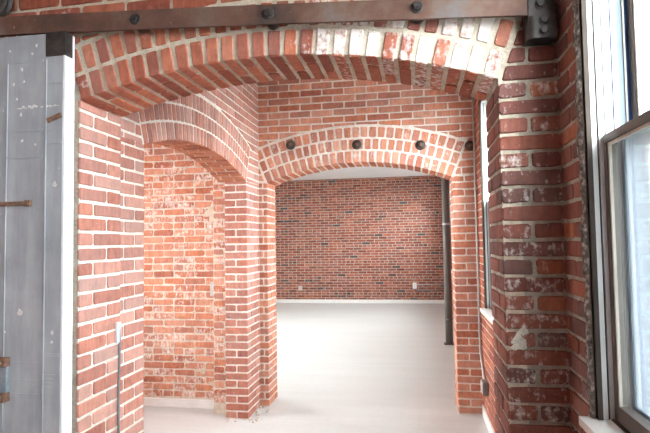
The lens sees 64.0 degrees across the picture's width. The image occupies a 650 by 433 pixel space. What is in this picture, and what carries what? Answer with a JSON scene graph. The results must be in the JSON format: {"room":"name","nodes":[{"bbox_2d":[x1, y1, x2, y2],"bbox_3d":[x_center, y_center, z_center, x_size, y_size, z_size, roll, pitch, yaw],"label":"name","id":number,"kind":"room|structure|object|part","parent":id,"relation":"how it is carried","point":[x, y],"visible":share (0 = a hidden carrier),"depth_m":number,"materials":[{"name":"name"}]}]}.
{"room":"empty loft apartment","nodes":[
{"label":"empty loft apartment","id":0,"kind":"room"},
{"bbox_2d":[143,144,225,414],"bbox_3d":[-1.686,0.235,5.267,2.094,3.230,0.583,-1,-3,10],"label":"wall","id":1,"kind":"structure","parent":0,"point":[184,344],"depth_m":5.07,"materials":[{"name":"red brick"}]},
{"bbox_2d":[143,397,213,408],"bbox_3d":[-1.857,1.807,5.087,1.735,0.078,0.032,-1,-3,10],"label":"baseboard","id":2,"kind":"structure","parent":1,"relation":"attached to","point":[148,401],"depth_m":4.99,"materials":[{"name":"white paint"}]},
{"bbox_2d":[210,282,213,295],"bbox_3d":[-1.062,0.692,4.986,0.062,0.137,0.054,-1,-3,10],"label":"outlet box","id":3,"kind":"object","parent":1,"relation":"attached to","point":[211,283],"visible":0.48,"depth_m":4.96,"materials":[{"name":"metal"}]},
{"bbox_2d":[120,82,260,432],"bbox_3d":[-0.986,0.155,3.879,0.275,3.230,2.545,-1,-3,10],"label":"wall","id":4,"kind":"structure","parent":0,"point":[217,129],"depth_m":4.24,"materials":[{"name":"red brick"}]},
{"bbox_2d":[0,0,571,432],"bbox_3d":[-0.992,0.082,2.432,4.425,3.230,0.342,-1,-3,10],"label":"wall","id":5,"kind":"structure","parent":0,"point":[118,74],"depth_m":2.17,"materials":[{"name":"red brick"}]},
{"bbox_2d":[115,322,120,432],"bbox_3d":[-1.006,1.111,2.527,0.017,1.185,0.033,-1,-3,10],"label":"conduit","id":6,"kind":"object","parent":5,"relation":"attached to","point":[118,324],"visible":1,"depth_m":2.54,"materials":[{"name":"grey metal"}]},
{"bbox_2d":[0,0,556,432],"bbox_3d":[-1.020,0.278,2.205,3.831,2.757,0.179,-1,-3,10],"label":"door","id":7,"kind":"structure","parent":5,"relation":"in","point":[37,72],"depth_m":2.21,"materials":[{"name":"metal"}]},
{"bbox_3d":[-1.376,0.688,2.186,0.060,0.164,0.059,-1,-3,10],"label":"handle","id":8,"kind":"part","parent":7,"relation":"part of","materials":[{"name":"blue metal"}]},
{"bbox_3d":[-1.156,-0.744,2.263,0.095,0.105,0.048,-1,-3,10],"label":"corner plate","id":9,"kind":"part","parent":7,"relation":"part of","materials":[{"name":"metal"}]},
{"bbox_3d":[-1.035,-0.793,2.274,3.830,0.367,0.125,-1,-3,10],"label":"door rail","id":10,"kind":"part","parent":7,"relation":"part of","materials":[{"name":"brown metal"}]},
{"bbox_2d":[143,303,488,432],"bbox_3d":[-1.321,1.903,5.192,6.350,0.120,17.150,-1,-3,10],"label":"floor","id":11,"kind":"structure","parent":0,"point":[342,367],"depth_m":5.89,"materials":[{"name":"white concrete"}]},
{"bbox_2d":[226,406,268,422],"bbox_3d":[-0.645,1.804,4.712,0.270,0.026,0.496,-3,-4,38],"label":"rubble","id":12,"kind":"object","parent":11,"relation":"on","point":[256,411],"visible":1,"depth_m":4.63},
{"bbox_2d":[441,178,453,344],"bbox_3d":[1.852,0.320,7.924,0.156,3.215,0.140,-1,-3,10],"label":"support pole","id":13,"kind":"object","parent":11,"relation":"on","point":[444,183],"visible":0.9,"depth_m":7.86,"materials":[{"name":"grey metal"}]},
{"bbox_2d":[275,175,444,299],"bbox_3d":[0.092,0.625,13.615,6.350,3.230,0.206,-1,-3,10],"label":"wall","id":14,"kind":"structure","parent":0,"point":[351,238],"depth_m":13.38,"materials":[{"name":"red brick"}]},
{"bbox_2d":[276,299,444,302],"bbox_3d":[0.073,2.189,13.439,5.898,0.088,0.018,-1,-3,10],"label":"baseboard","id":15,"kind":"structure","parent":14,"relation":"attached to","point":[277,300],"depth_m":13.33,"materials":[{"name":"white paint"}]},
{"bbox_2d":[415,284,443,290],"bbox_3d":[2.611,1.774,13.006,0.735,0.175,0.032,-1,-3,10],"label":"conduit","id":16,"kind":"object","parent":14,"relation":"attached to","point":[417,284],"visible":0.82,"depth_m":12.99,"materials":[{"name":"metal"}]},
{"bbox_2d":[290,166,430,180],"bbox_3d":[-1.374,-1.437,5.359,6.350,0.150,17.150,-1,-3,10],"label":"ceiling","id":17,"kind":"structure","parent":0,"point":[350,172],"depth_m":12.61,"materials":[{"name":"white paint"}]},
{"bbox_2d":[257,78,482,414],"bbox_3d":[0.576,0.187,5.020,2.470,3.230,0.309,-1,-3,10],"label":"wall","id":18,"kind":"structure","parent":0,"point":[323,118],"depth_m":4.95,"materials":[{"name":"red brick"}]},
{"bbox_2d":[286,140,295,149],"bbox_3d":[-0.335,-0.698,5.045,0.094,0.094,0.050,-1,-3,10],"label":"plate","id":19,"kind":"object","parent":18,"relation":"attached to","point":[290,144],"visible":1,"depth_m":5.05,"materials":[{"name":"brown metal"}]},
{"bbox_2d":[352,140,361,149],"bbox_3d":[0.301,-0.685,4.935,0.094,0.094,0.050,-1,-3,10],"label":"plate","id":20,"kind":"object","parent":18,"relation":"attached to","point":[356,144],"visible":1,"depth_m":4.94,"materials":[{"name":"brown metal"}]},
{"bbox_2d":[415,140,425,149],"bbox_3d":[0.888,-0.666,4.833,0.094,0.094,0.050,-1,-3,10],"label":"plate","id":21,"kind":"object","parent":18,"relation":"attached to","point":[420,145],"visible":1,"depth_m":4.84,"materials":[{"name":"brown metal"}]},
{"bbox_2d":[465,141,472,150],"bbox_3d":[1.327,-0.650,4.756,0.094,0.094,0.050,-1,-3,10],"label":"plate","id":22,"kind":"object","parent":18,"relation":"attached to","point":[469,144],"visible":0.94,"depth_m":4.76,"materials":[{"name":"brown metal"}]},
{"bbox_2d":[449,205,452,317],"bbox_3d":[2.378,0.358,8.999,0.242,3.230,8.162,-1,-3,10],"label":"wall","id":23,"kind":"structure","parent":0,"point":[449,205],"depth_m":10.20,"materials":[{"name":"red brick"}]},
{"bbox_2d":[449,180,452,272],"bbox_3d":[2.474,0.139,9.501,0.343,1.805,1.678,-1,-3,10],"label":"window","id":24,"kind":"structure","parent":23,"relation":"in","point":[449,180],"depth_m":10.31,"materials":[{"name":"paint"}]},
{"bbox_2d":[474,0,595,432],"bbox_3d":[0.781,-0.038,0.579,0.269,3.230,8.402,-1,-3,10],"label":"wall","id":25,"kind":"structure","parent":0,"point":[568,48],"depth_m":1.82,"materials":[{"name":"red brick"}]},
{"bbox_2d":[472,97,488,395],"bbox_3d":[1.324,0.022,4.520,0.048,2.915,0.410,-1,-3,10],"label":"conduit","id":26,"kind":"object","parent":25,"relation":"attached to","point":[484,384],"visible":0.97,"depth_m":4.67,"materials":[{"name":"metal"}]},
{"bbox_2d":[479,100,493,324],"bbox_3d":[1.348,-0.132,3.732,0.343,1.805,1.413,-1,-3,10],"label":"window","id":27,"kind":"structure","parent":25,"relation":"in","point":[487,311],"depth_m":4.41,"materials":[{"name":"brown paint"}]},
{"bbox_3d":[1.234,0.756,3.710,0.083,0.028,1.413,-1,-3,10],"label":"sill","id":28,"kind":"part","parent":27,"relation":"part of","materials":[{"name":"white paint"}]},
{"bbox_3d":[1.295,0.287,3.742,0.036,0.902,1.309,-1,-3,10],"label":"sash","id":29,"kind":"part","parent":27,"relation":"part of","materials":[{"name":"beige plastic"}]},
{"bbox_2d":[482,404,494,432],"bbox_3d":[1.200,1.667,3.414,0.018,0.095,2.495,-1,-3,10],"label":"baseboard","id":30,"kind":"structure","parent":25,"relation":"attached to","point":[484,413],"depth_m":4.30,"materials":[{"name":"white paint"}]},
{"bbox_2d":[579,0,649,432],"bbox_3d":[0.874,-0.258,1.077,0.350,1.805,1.273,-1,-3,10],"label":"window","id":31,"kind":"structure","parent":25,"relation":"in","point":[615,34],"depth_m":1.65,"materials":[{"name":"brown paint"}]},
{"bbox_3d":[0.759,0.631,1.055,0.090,0.028,1.273,-1,-3,10],"label":"sill","id":32,"kind":"part","parent":31,"relation":"part of","materials":[{"name":"white paint"}]},
{"bbox_3d":[0.825,0.162,1.086,0.036,0.902,1.169,-1,-3,10],"label":"sash","id":33,"kind":"part","parent":31,"relation":"part of","materials":[{"name":"beige plastic"}]},
{"bbox_3d":[0.867,0.144,1.079,0.012,0.882,1.169,-1,-3,10],"label":"screen frame","id":34,"kind":"part","parent":31,"relation":"part of","materials":[{"name":"blue plastic"}]},
{"bbox_3d":[0.900,-0.697,1.113,0.032,0.881,1.169,-1,-3,10],"label":"sash","id":35,"kind":"part","parent":31,"relation":"part of","materials":[{"name":"glass"}]}
]}

